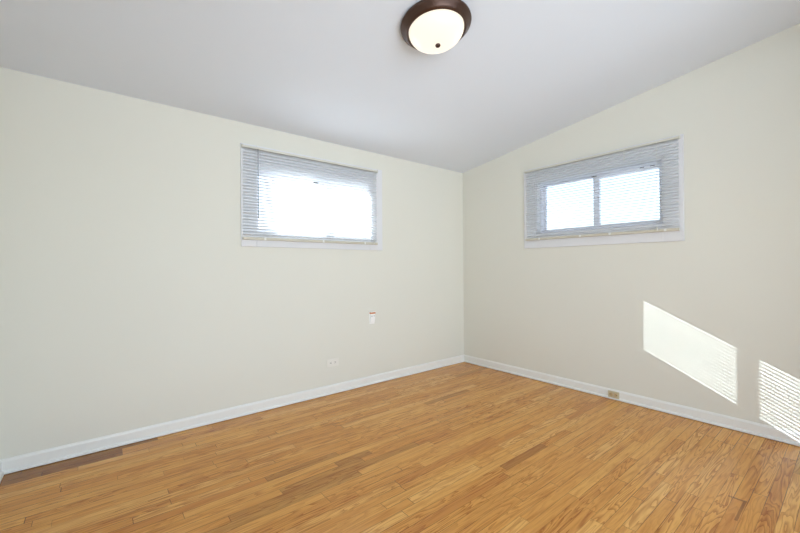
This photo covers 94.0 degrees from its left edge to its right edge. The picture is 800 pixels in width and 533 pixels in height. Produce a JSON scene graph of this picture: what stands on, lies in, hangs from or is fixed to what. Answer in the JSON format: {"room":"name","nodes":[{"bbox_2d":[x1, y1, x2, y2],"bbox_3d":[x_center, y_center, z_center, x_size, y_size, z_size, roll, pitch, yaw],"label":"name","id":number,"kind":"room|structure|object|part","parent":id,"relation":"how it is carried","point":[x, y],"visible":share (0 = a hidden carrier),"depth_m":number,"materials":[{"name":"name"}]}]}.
{"room":"empty bedroom","nodes":[
{"label":"empty bedroom","id":0,"kind":"room"},
{"bbox_2d":[0,67,463,459],"bbox_3d":[-0.842,0.017,3.597,4.483,2.440,0.170,0,0,-39],"label":"wall","id":1,"kind":"structure","parent":0,"point":[131,296],"depth_m":2.77,"materials":[{"name":"beige paint"}]},
{"bbox_2d":[0,355,463,474],"bbox_3d":[-0.773,1.190,3.518,4.143,0.086,0.024,0,0,-39],"label":"baseboard","id":2,"kind":"structure","parent":1,"relation":"attached to","point":[51,455],"depth_m":2.85,"materials":[{"name":"white paint"}]},
{"bbox_2d":[240,143,381,249],"bbox_3d":[-0.805,-0.599,3.609,1.450,0.860,0.164,0,0,-39],"label":"window","id":3,"kind":"structure","parent":1,"relation":"in","point":[248,243],"depth_m":3.54,"materials":[{"name":"white paint"}]},
{"bbox_3d":[-1.056,-0.566,3.475,0.594,0.514,0.032,0,0,-39],"label":"sash","id":4,"kind":"part","parent":3,"relation":"part of","materials":[{"name":"glass"}]},
{"bbox_2d":[241,144,377,244],"bbox_3d":[-0.768,-0.619,3.505,1.372,0.789,0.046,0,0,-39],"label":"blind","id":5,"kind":"object","parent":3,"relation":"attached to","point":[250,148],"visible":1,"depth_m":3.43,"materials":[{"name":"white plastic"}]},
{"bbox_3d":[-0.769,-0.237,3.509,1.354,0.023,0.025,0,0,-39],"label":"rail","id":6,"kind":"part","parent":5,"relation":"part of","materials":[{"name":"white plastic"}]},
{"bbox_3d":[-0.843,-0.567,3.626,1.160,0.558,0.090,0,0,-39],"label":"frame","id":7,"kind":"part","parent":3,"relation":"part of","materials":[{"name":"white plastic"}]},
{"bbox_3d":[-0.615,-0.568,3.784,0.564,0.514,0.032,0,0,-39],"label":"sash","id":8,"kind":"part","parent":3,"relation":"part of","materials":[{"name":"white glass"}]},
{"bbox_2d":[327,358,338,366],"bbox_3d":[-0.653,0.934,3.628,0.128,0.074,0.008,0,0,-39],"label":"wall outlet","id":9,"kind":"object","parent":1,"relation":"attached to","point":[330,362],"visible":1,"depth_m":3.62,"materials":[{"name":"white plastic"}]},
{"bbox_2d":[369,311,375,323],"bbox_3d":[-0.287,0.536,3.914,0.062,0.130,0.029,0,0,-39],"label":"wall sensor","id":10,"kind":"object","parent":1,"relation":"attached to","point":[372,313],"visible":1,"depth_m":3.90,"materials":[{"name":"white plastic"}]},
{"bbox_2d":[0,362,799,532],"bbox_3d":[0.447,1.285,2.012,4.483,0.120,4.240,0,0,-39],"label":"floor","id":11,"kind":"structure","parent":0,"point":[463,447],"depth_m":2.21,"materials":[{"name":"brown wood"}]},
{"bbox_2d":[0,0,799,172],"bbox_3d":[0.429,-1.543,2.019,4.483,0.704,4.240,0,0,-39],"label":"ceiling","id":12,"kind":"structure","parent":0,"point":[340,72],"depth_m":2.49,"materials":[{"name":"white paint"}]},
{"bbox_2d":[400,0,471,53],"bbox_3d":[0.211,-1.377,2.204,0.417,0.180,0.417,0,0,6],"label":"ceiling lamp","id":13,"kind":"object","parent":12,"relation":"attached to","point":[429,26],"visible":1,"depth_m":2.10,"materials":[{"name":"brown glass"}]},
{"bbox_3d":[0.218,-1.350,2.197,0.326,0.093,0.326,0,-8,-39],"label":"lamp shade","id":14,"kind":"part","parent":13,"relation":"part of","materials":[{"name":"beige glass"}]},
{"bbox_2d":[463,23,799,432],"bbox_3d":[2.113,-0.271,3.373,0.170,2.977,3.900,0,0,-39],"label":"wall","id":15,"kind":"structure","parent":0,"point":[709,320],"depth_m":2.99,"materials":[{"name":"beige paint"}]},
{"bbox_2d":[524,134,684,248],"bbox_3d":[1.891,-0.634,3.618,0.164,0.863,1.450,0,0,-39],"label":"window","id":16,"kind":"structure","parent":15,"relation":"in","point":[669,236],"depth_m":3.45,"materials":[{"name":"white paint"}]},
{"bbox_3d":[1.766,-0.628,3.859,0.032,0.516,0.584,0,0,-39],"label":"sash","id":17,"kind":"part","parent":16,"relation":"part of","materials":[{"name":"glass"}]},
{"bbox_3d":[1.920,-0.630,3.642,0.090,0.560,1.160,0,0,-39],"label":"frame","id":18,"kind":"part","parent":16,"relation":"part of","materials":[{"name":"white plastic"}]},
{"bbox_2d":[524,135,680,240],"bbox_3d":[1.812,-0.669,3.549,0.046,0.769,1.406,0,0,-39],"label":"blind","id":19,"kind":"object","parent":16,"relation":"attached to","point":[678,136],"visible":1,"depth_m":3.43,"materials":[{"name":"white plastic"}]},
{"bbox_3d":[1.819,-0.297,3.552,0.025,0.023,1.388,0,0,-39],"label":"rail","id":20,"kind":"part","parent":19,"relation":"part of","materials":[{"name":"white plastic"}]},
{"bbox_3d":[2.146,-0.683,3.118,0.002,0.721,0.002,0,0,-39],"label":"lift cord","id":21,"kind":"part","parent":19,"relation":"part of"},
{"bbox_3d":[2.195,-0.663,3.087,0.029,0.741,0.001,0,0,-39],"label":"ladder cord","id":22,"kind":"part","parent":19,"relation":"part of","materials":[{"name":"white fabric"}]},
{"bbox_3d":[2.074,-0.631,3.418,0.032,0.516,0.574,0,0,-39],"label":"sash","id":23,"kind":"part","parent":16,"relation":"part of","materials":[{"name":"glass"}]},
{"bbox_2d":[464,355,799,445],"bbox_3d":[2.047,1.171,3.308,0.024,0.086,3.900,0,0,-39],"label":"baseboard","id":24,"kind":"structure","parent":15,"relation":"attached to","point":[762,430],"depth_m":3.13,"materials":[{"name":"white paint"}]},
{"bbox_2d":[608,390,618,398],"bbox_3d":[1.953,1.171,3.410,0.014,0.060,0.092,0,0,-39],"label":"wall outlet","id":25,"kind":"object","parent":24,"relation":"attached to","point":[613,394],"visible":1,"depth_m":3.41,"materials":[{"name":"beige plastic"}]},
{"bbox_3d":[-1.239,-0.256,0.659,0.170,2.977,3.900,0,0,-39],"label":"wall","id":26,"kind":"structure","parent":0,"visible":0},
{"bbox_2d":[0,461,3,482],"bbox_3d":[-1.154,1.185,0.717,0.024,0.086,3.900,0,0,-39],"label":"baseboard","id":27,"kind":"structure","parent":26,"relation":"attached to","point":[1,472],"depth_m":2.19,"materials":[{"name":"white paint"}]}
]}

